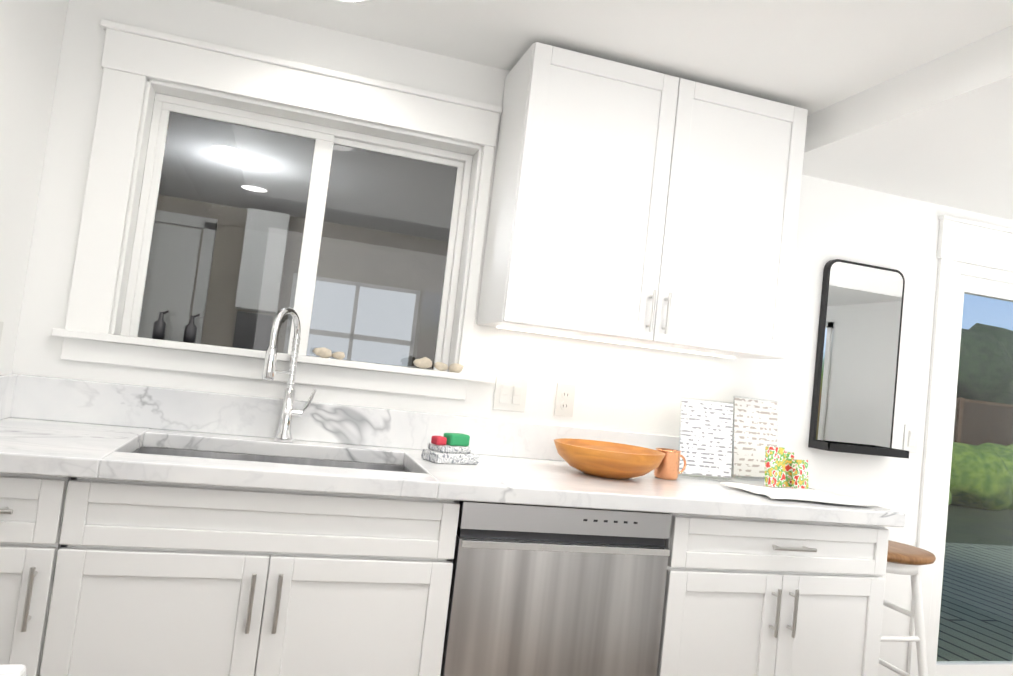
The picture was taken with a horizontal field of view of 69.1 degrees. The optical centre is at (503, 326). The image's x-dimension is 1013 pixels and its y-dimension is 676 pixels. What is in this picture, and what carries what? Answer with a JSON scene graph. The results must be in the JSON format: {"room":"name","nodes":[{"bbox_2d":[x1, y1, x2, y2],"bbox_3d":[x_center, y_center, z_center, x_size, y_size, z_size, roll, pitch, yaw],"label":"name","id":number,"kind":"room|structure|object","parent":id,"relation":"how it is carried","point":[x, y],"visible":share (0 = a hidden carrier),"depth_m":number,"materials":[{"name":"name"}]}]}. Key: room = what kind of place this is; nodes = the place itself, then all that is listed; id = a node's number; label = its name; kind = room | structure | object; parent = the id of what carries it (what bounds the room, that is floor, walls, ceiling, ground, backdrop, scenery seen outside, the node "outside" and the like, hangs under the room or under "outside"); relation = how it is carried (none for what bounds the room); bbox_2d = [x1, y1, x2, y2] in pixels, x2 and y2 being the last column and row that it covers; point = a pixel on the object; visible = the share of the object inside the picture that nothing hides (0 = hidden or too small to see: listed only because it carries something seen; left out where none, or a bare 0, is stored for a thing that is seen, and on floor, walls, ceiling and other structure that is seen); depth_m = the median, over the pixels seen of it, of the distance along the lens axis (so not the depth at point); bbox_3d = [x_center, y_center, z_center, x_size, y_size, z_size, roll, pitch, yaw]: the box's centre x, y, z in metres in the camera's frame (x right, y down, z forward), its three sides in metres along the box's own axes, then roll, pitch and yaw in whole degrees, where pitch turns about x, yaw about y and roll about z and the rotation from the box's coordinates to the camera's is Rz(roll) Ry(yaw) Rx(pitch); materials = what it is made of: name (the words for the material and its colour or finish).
{"room":"kitchen","nodes":[
{"label":"kitchen","id":0,"kind":"room"},
{"bbox_2d":[0,664,25,675],"bbox_3d":[-0.373,0.674,-0.657,0.568,0.920,2.454,7,-4,-16],"label":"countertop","id":1,"kind":"structure","parent":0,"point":[14,670],"depth_m":0.61,"materials":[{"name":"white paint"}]},
{"bbox_2d":[0,0,68,374],"bbox_3d":[-1.357,-0.063,1.728,0.140,2.450,0.849,7,-4,-16],"label":"wall","id":2,"kind":"structure","parent":0,"point":[31,35],"depth_m":2.02,"materials":[{"name":"white paint"}]},
{"bbox_2d":[0,322,3,342],"bbox_3d":[-1.366,0.042,1.979,0.009,0.115,0.070,7,-4,-16],"label":"outlet","id":3,"kind":"object","parent":2,"relation":"attached to","point":[1,326],"visible":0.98,"depth_m":2.01,"materials":[{"name":"white plastic"}]},
{"bbox_2d":[139,194,447,368],"bbox_3d":[-1.655,0.114,3.933,3.400,2.300,3.248,7,-4,-16],"label":"wall beyond the room","id":4,"kind":"structure","parent":0,"point":[367,262],"depth_m":5.65,"materials":[{"name":"white paint"}]},
{"bbox_2d":[141,98,456,240],"bbox_3d":[-1.517,-0.978,3.952,3.200,0.100,3.148,7,-4,-16],"label":"ceiling","id":5,"kind":"structure","parent":0,"point":[337,209],"depth_m":4.31,"materials":[{"name":"grey"}]},
{"bbox_2d":[212,145,242,154],"bbox_3d":[-1.439,-0.923,3.839,0.149,0.005,0.154,7,-4,-16],"label":"recessed light","id":6,"kind":"object","parent":5,"relation":"in","point":[234,152],"depth_m":3.84,"materials":[{"name":"white"}]},
{"bbox_2d":[242,186,266,191],"bbox_3d":[-1.598,-0.886,4.730,0.147,0.005,0.156,7,-4,-16],"label":"recessed light","id":7,"kind":"object","parent":5,"relation":"in","point":[247,188],"depth_m":4.72,"materials":[{"name":"white"}]},
{"bbox_2d":[11,0,1012,675],"bbox_3d":[0.269,0.183,2.731,7.600,2.450,0.150,7,-4,-16],"label":"wall","id":8,"kind":"structure","parent":0,"point":[631,388],"depth_m":2.63,"materials":[{"name":"white paint"}]},
{"bbox_2d":[51,19,501,399],"bbox_3d":[-0.646,-0.330,2.437,1.345,1.025,0.195,7,-4,-16],"label":"window","id":9,"kind":"structure","parent":8,"relation":"in","point":[134,58],"depth_m":2.41,"materials":[{"name":"white paint"}]},
{"bbox_2d":[152,310,168,339],"bbox_3d":[-1.068,-0.008,2.289,0.036,0.093,0.036,3,-5,43],"label":"bottle","id":10,"kind":"object","parent":9,"relation":"on","point":[159,329],"depth_m":2.28,"materials":[{"name":"black glass"}]},
{"bbox_2d":[183,314,199,342],"bbox_3d":[-0.982,0.003,2.314,0.036,0.093,0.036,3,-5,43],"label":"bottle","id":11,"kind":"object","parent":9,"relation":"on","point":[190,331],"depth_m":2.30,"materials":[{"name":"black glass"}]},
{"bbox_2d":[312,347,463,372],"bbox_3d":[-0.376,0.107,2.442,0.505,0.043,0.052,7,-4,-16],"label":"stones","id":12,"kind":"object","parent":9,"relation":"on","point":[422,363],"visible":1,"depth_m":2.45},
{"bbox_2d":[493,376,527,411],"bbox_3d":[0.025,0.236,2.571,0.116,0.115,0.012,7,-4,-16],"label":"light switch","id":13,"kind":"object","parent":8,"relation":"attached to","point":[510,394],"visible":1,"depth_m":2.57,"materials":[{"name":"white plastic"}]},
{"bbox_2d":[554,383,575,416],"bbox_3d":[0.220,0.262,2.630,0.070,0.115,0.010,7,-4,-16],"label":"outlet","id":14,"kind":"object","parent":8,"relation":"attached to","point":[564,400],"visible":1,"depth_m":2.63,"materials":[{"name":"white plastic"}]},
{"bbox_2d":[477,42,807,358],"bbox_3d":[0.492,-0.383,2.547,1.020,0.890,0.358,7,-4,-16],"label":"upper cabinet","id":15,"kind":"object","parent":8,"relation":"attached to","point":[635,206],"visible":1,"depth_m":2.40,"materials":[{"name":"white paint"}]},
{"bbox_2d":[808,259,908,458],"bbox_3d":[1.454,0.123,2.949,0.386,0.762,0.114,7,-4,-16],"label":"wall mirror","id":16,"kind":"object","parent":8,"relation":"attached to","point":[856,364],"visible":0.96,"depth_m":2.97,"materials":[{"name":"black metal"}]},
{"bbox_2d":[903,424,918,452],"bbox_3d":[1.699,0.466,3.067,0.070,0.115,0.012,7,-4,-16],"label":"light switch","id":17,"kind":"object","parent":8,"relation":"attached to","point":[910,440],"visible":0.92,"depth_m":3.06,"materials":[{"name":"white plastic"}]},
{"bbox_2d":[907,215,1012,675],"bbox_3d":[2.686,0.685,3.415,2.020,2.080,0.162,7,-4,-16],"label":"door frame","id":18,"kind":"structure","parent":8,"relation":"attached to","point":[974,243],"depth_m":3.15,"materials":[{"name":"white paint"}]},
{"bbox_2d":[209,0,1012,115],"bbox_3d":[-0.393,-1.250,0.066,4.480,0.280,4.950,7,-4,-16],"label":"ceiling","id":19,"kind":"structure","parent":0,"point":[812,56],"depth_m":2.23,"materials":[{"name":"white paint"}]},
{"bbox_2d":[332,0,372,4],"bbox_3d":[-0.467,-0.987,2.151,0.184,0.009,0.184,7,-4,-16],"label":"recessed light","id":20,"kind":"object","parent":19,"relation":"in","point":[355,2],"visible":1,"depth_m":2.22,"materials":[{"name":"white paint"}]},
{"bbox_2d":[802,25,1012,220],"bbox_3d":[3.214,-0.706,1.132,3.120,0.420,4.950,7,-4,-16],"label":"ceiling beam","id":21,"kind":"structure","parent":0,"point":[939,130],"depth_m":2.47,"materials":[{"name":"white paint"}]},
{"bbox_3d":[0.816,1.365,0.357,7.600,0.060,4.950,7,-4,-16],"label":"floor","id":22,"kind":"structure","parent":0,"visible":0},
{"bbox_2d":[0,473,147,675],"bbox_3d":[-1.229,0.754,1.864,0.378,0.876,0.618,7,-4,-16],"label":"base cabinet","id":23,"kind":"object","parent":22,"relation":"on","point":[55,531],"depth_m":1.62,"materials":[{"name":"white paint"}]},
{"bbox_2d":[0,374,904,526],"bbox_3d":[-0.116,0.482,2.187,2.614,0.386,0.654,7,-4,-16],"label":"countertop","id":24,"kind":"structure","parent":23,"relation":"on","point":[53,426],"depth_m":2.17,"materials":[{"name":"stone"}]},
{"bbox_2d":[262,307,316,441],"bbox_3d":[-0.645,0.149,2.236,0.166,0.411,0.182,7,-4,-16],"label":"faucet","id":25,"kind":"object","parent":24,"relation":"on","point":[288,412],"visible":1,"depth_m":2.27,"materials":[{"name":"silver metal"}]},
{"bbox_2d":[421,433,478,463],"bbox_3d":[-0.159,0.369,2.248,0.150,0.085,0.100,9,-4,-36],"label":"sponge","id":26,"kind":"object","parent":24,"relation":"on","point":[449,448],"visible":1,"depth_m":2.22,"materials":[{"name":"fabric"}]},
{"bbox_2d":[554,438,665,478],"bbox_3d":[0.333,0.427,2.352,0.356,0.092,0.356,7,-4,-16],"label":"bowl","id":27,"kind":"object","parent":24,"relation":"on","point":[604,459],"visible":1,"depth_m":2.24,"materials":[{"name":"brown wood"}]},
{"bbox_2d":[654,448,685,479],"bbox_3d":[0.558,0.457,2.450,0.114,0.095,0.084,7,-4,-16],"label":"copper mug","id":28,"kind":"object","parent":24,"relation":"on","point":[667,468],"visible":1,"depth_m":2.41,"materials":[{"name":"brown metal"}]},
{"bbox_2d":[678,397,735,482],"bbox_3d":[0.712,0.392,2.561,0.205,0.273,0.070,7,-4,-12],"label":"sign holder","id":29,"kind":"object","parent":24,"relation":"on","point":[706,441],"visible":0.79,"depth_m":2.57,"materials":[{"name":"paper"}]},
{"bbox_2d":[732,396,777,481],"bbox_3d":[0.938,0.414,2.712,0.200,0.298,0.072,8,-4,-19],"label":"sign holder","id":30,"kind":"object","parent":24,"relation":"on","point":[755,427],"visible":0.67,"depth_m":2.72,"materials":[{"name":"paper"}]},
{"bbox_2d":[764,446,808,488],"bbox_3d":[0.978,0.489,2.559,0.166,0.137,0.088,7,-4,-16],"label":"snack packets","id":31,"kind":"object","parent":24,"relation":"on","point":[783,468],"visible":0.9,"depth_m":2.54},
{"bbox_2d":[720,482,880,505],"bbox_3d":[0.951,0.534,2.347,0.450,0.010,0.270,7,-4,-16],"label":"open book","id":32,"kind":"object","parent":24,"relation":"on","point":[803,494],"visible":1,"depth_m":2.32,"materials":[{"name":"white paper"}]},
{"bbox_2d":[72,513,451,675],"bbox_3d":[-0.716,0.940,2.013,0.962,0.640,0.618,7,-4,-16],"label":"base cabinet","id":33,"kind":"object","parent":22,"relation":"on","point":[105,577],"depth_m":1.74,"materials":[{"name":"white paint"}]},
{"bbox_2d":[440,500,670,675],"bbox_3d":[0.050,0.925,2.229,0.601,0.868,0.627,7,-4,-16],"label":"dishwasher","id":34,"kind":"object","parent":22,"relation":"on","point":[538,590],"visible":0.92,"depth_m":1.95,"materials":[{"name":"silver metal"}]},
{"bbox_2d":[656,513,888,675],"bbox_3d":[0.700,1.007,2.435,0.751,0.876,0.618,7,-4,-16],"label":"base cabinet","id":35,"kind":"object","parent":22,"relation":"on","point":[743,596],"depth_m":2.14,"materials":[{"name":"white paint"}]},
{"bbox_2d":[879,540,935,675],"bbox_3d":[1.327,1.156,2.630,0.330,0.749,0.330,7,-4,-16],"label":"stool","id":36,"kind":"object","parent":22,"relation":"on","point":[904,559],"visible":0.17,"depth_m":2.56,"materials":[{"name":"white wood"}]},
{"bbox_3d":[-1.773,1.283,3.813,3.200,0.060,3.148,7,-4,-16],"label":"floor","id":37,"kind":"structure","parent":0,"visible":0},
{"bbox_2d":[120,208,419,366],"bbox_3d":[-1.726,0.258,5.175,2.500,2.150,0.619,7,-4,-16],"label":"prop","id":38,"kind":"object","parent":37,"relation":"on","point":[252,279],"depth_m":5.32,"materials":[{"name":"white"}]},
{"label":"outside","id":39,"kind":"structure","parent":0,"visible":0},
{"bbox_2d":[946,504,1012,545],"bbox_3d":[0.629,3.593,34.081,60.000,0.180,59.840,7,-4,-16],"label":"lawn","id":40,"kind":"structure","parent":39,"point":[1006,518],"depth_m":9.84,"materials":[{"name":"green plant"}]},
{"bbox_2d":[937,542,1012,660],"bbox_3d":[5.202,2.269,6.090,11.400,0.070,3.540,7,-4,-16],"label":"deck","id":41,"kind":"object","parent":40,"relation":"on","point":[963,565],"depth_m":5.24,"materials":[{"name":"grey wood"}]},
{"bbox_2d":[948,442,1012,510],"bbox_3d":[4.575,2.090,11.593,17.163,1.557,2.168,7,-4,-16],"label":"bushes","id":42,"kind":"object","parent":40,"relation":"on","point":[1004,468],"depth_m":11.56,"materials":[{"name":"green plant"}]},
{"bbox_2d":[953,397,1012,445],"bbox_3d":[8.269,2.289,15.958,44.100,1.920,0.120,7,-4,-16],"label":"fence","id":43,"kind":"object","parent":40,"relation":"on","point":[987,429],"depth_m":16.75,"materials":[{"name":"brown wood"}]},
{"bbox_2d":[956,323,1012,404],"bbox_3d":[9.169,1.347,24.396,39.854,5.027,5.860,7,-4,-16],"label":"trees","id":44,"kind":"object","parent":40,"relation":"on","point":[1000,383],"depth_m":24.13,"materials":[{"name":"green plant"}]}
]}

